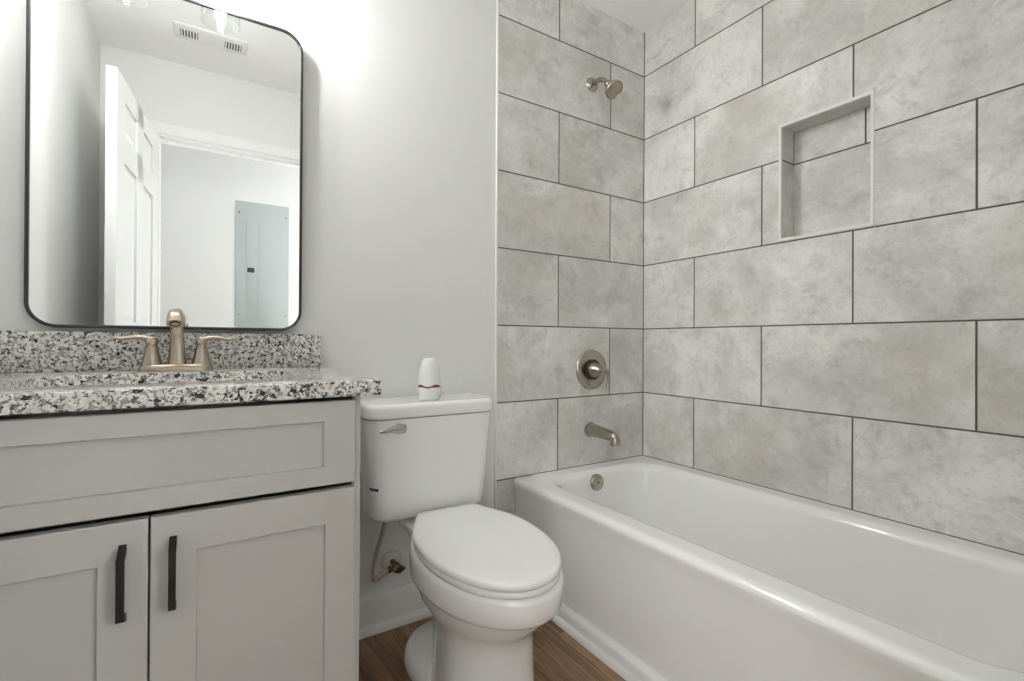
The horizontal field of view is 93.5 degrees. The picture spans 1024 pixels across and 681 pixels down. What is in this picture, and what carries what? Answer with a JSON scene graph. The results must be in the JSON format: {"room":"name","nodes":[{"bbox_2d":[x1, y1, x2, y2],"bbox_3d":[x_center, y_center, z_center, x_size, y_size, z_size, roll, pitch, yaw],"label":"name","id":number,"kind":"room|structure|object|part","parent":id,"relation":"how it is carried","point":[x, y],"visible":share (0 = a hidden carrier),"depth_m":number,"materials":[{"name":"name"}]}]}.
{"room":"bathroom","nodes":[
{"label":"bathroom","id":0,"kind":"room"},
{"bbox_2d":[0,0,644,596],"bbox_3d":[-0.383,-0.259,1.741,2.328,2.456,0.120,0,0,-32],"label":"wall","id":1,"kind":"structure","parent":0,"point":[399,178],"depth_m":1.82,"materials":[{"name":"paint"}]},
{"bbox_2d":[0,331,320,372],"bbox_3d":[-0.924,0.029,1.315,0.758,0.100,0.024,0,0,-32],"label":"backsplash","id":2,"kind":"structure","parent":1,"relation":"attached to","point":[20,351],"depth_m":1.25,"materials":[{"name":"stone"}]},
{"bbox_2d":[24,0,302,330],"bbox_3d":[-0.907,-0.484,1.322,0.612,0.907,0.030,0,0,-32],"label":"wall mirror","id":3,"kind":"object","parent":1,"relation":"attached to","point":[164,138],"visible":0.98,"depth_m":1.29,"materials":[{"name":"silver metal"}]},
{"bbox_2d":[370,522,404,581],"bbox_3d":[-0.405,0.665,1.589,0.129,0.250,0.120,0,0,-32],"label":"shutoff valve","id":4,"kind":"object","parent":1,"relation":"attached to","point":[391,560],"visible":0.9,"depth_m":1.58,"materials":[{"name":"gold metal"}]},
{"bbox_3d":[-0.411,0.754,1.650,0.072,0.072,0.012,0,0,-32],"label":"wall plate","id":5,"kind":"part","parent":4,"relation":"part of","materials":[{"name":"white plastic"}]},
{"bbox_3d":[-0.372,0.754,1.589,0.043,0.026,0.012,0,0,-32],"label":"turn handle","id":6,"kind":"part","parent":4,"relation":"part of","materials":[{"name":"gold metal"}]},
{"bbox_2d":[359,582,426,626],"bbox_3d":[-0.351,0.909,1.685,0.675,0.120,0.018,0,0,-32],"label":"baseboard","id":7,"kind":"structure","parent":1,"relation":"attached to","point":[381,605],"depth_m":1.63,"materials":[{"name":"white paint"}]},
{"bbox_2d":[359,607,432,639],"bbox_3d":[-0.341,0.955,1.669,0.675,0.028,0.020,0,0,-32],"label":"trim","id":8,"kind":"structure","parent":1,"relation":"attached to","point":[375,628],"depth_m":1.63,"materials":[{"name":"white paint"}]},
{"bbox_2d":[494,0,498,509],"bbox_3d":[-0.086,-0.257,1.917,0.008,2.456,0.102,0,0,-32],"label":"trim","id":9,"kind":"structure","parent":1,"relation":"attached to","point":[497,49],"depth_m":1.88,"materials":[{"name":"silver metal"}]},
{"bbox_2d":[576,350,608,389],"bbox_3d":[0.372,0.129,2.103,0.176,0.176,0.081,0,0,-32],"label":"shower valve","id":10,"kind":"object","parent":1,"relation":"attached to","point":[591,370],"visible":1,"depth_m":2.11,"materials":[{"name":"silver metal"}]},
{"bbox_3d":[0.379,0.150,2.096,0.077,0.114,0.063,0,0,-32],"label":"lever","id":11,"kind":"part","parent":10,"relation":"part of","materials":[{"name":"silver metal"}]},
{"bbox_2d":[584,422,619,446],"bbox_3d":[0.392,0.399,2.061,0.067,0.076,0.180,0,0,-32],"label":"tub spout","id":12,"kind":"object","parent":1,"relation":"attached to","point":[591,429],"visible":1,"depth_m":2.04,"materials":[{"name":"silver metal"}]},
{"bbox_2d":[587,77,622,99],"bbox_3d":[0.399,-1.094,2.066,0.079,0.142,0.171,0,0,-32],"label":"shower","id":13,"kind":"object","parent":1,"relation":"attached to","point":[614,88],"visible":1,"depth_m":2.03,"materials":[{"name":"silver metal"}]},
{"bbox_3d":[0.384,-1.116,2.091,0.020,0.060,0.110,0,0,-32],"label":"arm","id":14,"kind":"part","parent":13,"relation":"part of","materials":[{"name":"silver metal"}]},
{"bbox_2d":[359,616,625,680],"bbox_3d":[0.297,1.019,0.592,4.800,0.100,2.850,0,0,-32],"label":"floor","id":15,"kind":"structure","parent":0,"point":[557,656],"depth_m":1.47,"materials":[{"name":"brown wood"}]},
{"bbox_2d":[0,396,359,680],"bbox_3d":[-0.769,0.537,1.034,0.722,0.856,0.655,0,0,-32],"label":"vanity cabinet","id":16,"kind":"object","parent":15,"relation":"on","point":[222,543],"visible":0.84,"depth_m":0.82,"materials":[{"name":"grey paint"}]},
{"bbox_3d":[-0.745,0.574,0.711,0.332,0.564,0.020,0,0,-32],"label":"door","id":17,"kind":"part","parent":16,"relation":"part of","materials":[{"name":"grey paint"}]},
{"bbox_3d":[-0.617,0.390,0.761,0.010,0.124,0.032,0,0,-32],"label":"handle","id":18,"kind":"part","parent":16,"relation":"part of","materials":[{"name":"black metal"}]},
{"bbox_3d":[-0.561,0.391,0.797,0.010,0.124,0.032,0,0,-32],"label":"handle","id":19,"kind":"part","parent":16,"relation":"part of","materials":[{"name":"black metal"}]},
{"bbox_3d":[-0.602,0.200,0.802,0.667,0.164,0.020,0,0,-32],"label":"drawer","id":20,"kind":"part","parent":16,"relation":"part of","materials":[{"name":"grey paint"}]},
{"bbox_2d":[0,331,380,415],"bbox_3d":[-0.759,0.044,1.055,0.758,0.130,0.640,0,0,-32],"label":"countertop","id":21,"kind":"structure","parent":16,"relation":"on","point":[41,371],"depth_m":1.14,"materials":[{"name":"stone"}]},
{"bbox_2d":[0,399,300,418],"bbox_3d":[-0.737,0.182,1.040,0.519,0.145,0.361,0,0,-32],"label":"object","id":22,"kind":"object","parent":21,"relation":"in","point":[293,400],"visible":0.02,"depth_m":0.87,"materials":[{"name":"white ceramic"}]},
{"bbox_2d":[112,308,234,371],"bbox_3d":[-0.870,-0.001,1.252,0.194,0.158,0.189,0,0,12],"label":"sink faucet","id":23,"kind":"object","parent":21,"relation":"on","point":[151,361],"visible":1,"depth_m":1.24,"materials":[{"name":"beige metal"}]},
{"bbox_3d":[-0.939,0.027,1.212,0.103,0.083,0.050,0,0,-32],"label":"handle","id":24,"kind":"part","parent":23,"relation":"part of","materials":[{"name":"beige metal"}]},
{"bbox_3d":[-0.872,0.069,1.254,0.160,0.019,0.060,0,0,-32],"label":"plate","id":25,"kind":"part","parent":23,"relation":"part of","materials":[{"name":"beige metal"}]},
{"bbox_3d":[-0.844,-0.005,1.211,0.043,0.150,0.145,0,0,-32],"label":"spout","id":26,"kind":"part","parent":23,"relation":"part of","materials":[{"name":"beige metal"}]},
{"bbox_3d":[-0.804,0.028,1.297,0.103,0.083,0.050,0,0,-32],"label":"handle","id":27,"kind":"part","parent":23,"relation":"part of","materials":[{"name":"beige metal"}]},
{"bbox_3d":[-0.463,0.576,0.891,0.332,0.564,0.020,0,0,-32],"label":"door","id":28,"kind":"part","parent":16,"relation":"part of","materials":[{"name":"grey paint"}]},
{"bbox_2d":[360,393,563,680],"bbox_3d":[-0.140,0.582,1.373,0.441,0.776,0.743,0,0,-32],"label":"toilet","id":29,"kind":"object","parent":15,"relation":"on","point":[488,578],"visible":0.95,"depth_m":1.34,"materials":[{"name":"white ceramic"}]},
{"bbox_3d":[-0.357,0.266,1.440,0.082,0.032,0.023,0,0,-32],"label":"flush lever","id":30,"kind":"part","parent":29,"relation":"part of","materials":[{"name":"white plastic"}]},
{"bbox_3d":[-0.286,0.399,1.604,0.434,0.316,0.180,0,0,-32],"label":"tank","id":31,"kind":"part","parent":29,"relation":"part of","materials":[{"name":"white ceramic"}]},
{"bbox_3d":[-0.285,0.215,1.605,0.441,0.044,0.195,0,0,-32],"label":"tank lid","id":32,"kind":"part","parent":29,"relation":"part of","materials":[{"name":"white ceramic"}]},
{"bbox_2d":[418,358,440,400],"bbox_3d":[-0.270,0.125,1.578,0.074,0.136,0.074,0,0,-32],"label":"air freshener","id":33,"kind":"object","parent":29,"relation":"on","point":[429,381],"visible":1,"depth_m":1.55,"materials":[{"name":"white plastic"}]},
{"bbox_3d":[-0.077,0.538,1.296,0.343,0.021,0.546,0,0,-32],"label":"seat lid","id":34,"kind":"part","parent":29,"relation":"part of","materials":[{"name":"white plastic"}]},
{"bbox_3d":[-0.077,0.557,1.296,0.335,0.016,0.538,0,0,-32],"label":"seat","id":35,"kind":"part","parent":29,"relation":"part of","materials":[{"name":"white plastic"}]},
{"bbox_2d":[513,455,1023,680],"bbox_3d":[0.724,0.761,1.470,0.738,0.426,1.523,0,0,-32],"label":"bathtub","id":36,"kind":"object","parent":15,"relation":"on","point":[675,572],"visible":0.98,"depth_m":1.34,"materials":[{"name":"white ceramic"}]},
{"bbox_2d":[551,614,640,680],"bbox_3d":[0.408,0.962,1.263,0.017,0.019,1.508,0,0,-32],"label":"trim","id":37,"kind":"structure","parent":36,"relation":"attached to","point":[599,653],"depth_m":1.49,"materials":[{"name":"white paint"}]},
{"bbox_2d":[580,0,690,32],"bbox_3d":[0.310,-1.537,0.600,4.800,0.100,2.850,0,0,-32],"label":"ceiling","id":38,"kind":"structure","parent":0,"point":[642,15],"depth_m":2.16,"materials":[{"name":"paint"}]},
{"bbox_2d":[643,0,1023,554],"bbox_3d":[1.106,-0.251,1.681,0.120,2.456,1.820,0,0,-32],"label":"wall","id":39,"kind":"structure","parent":0,"point":[877,370],"depth_m":1.60,"materials":[{"name":"grey tile"}]},
{"bbox_2d":[778,89,874,241],"bbox_3d":[1.062,-0.578,1.646,0.009,0.429,0.300,0,0,-32],"label":"trim","id":40,"kind":"structure","parent":39,"relation":"attached to","point":[871,93],"depth_m":1.61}
]}

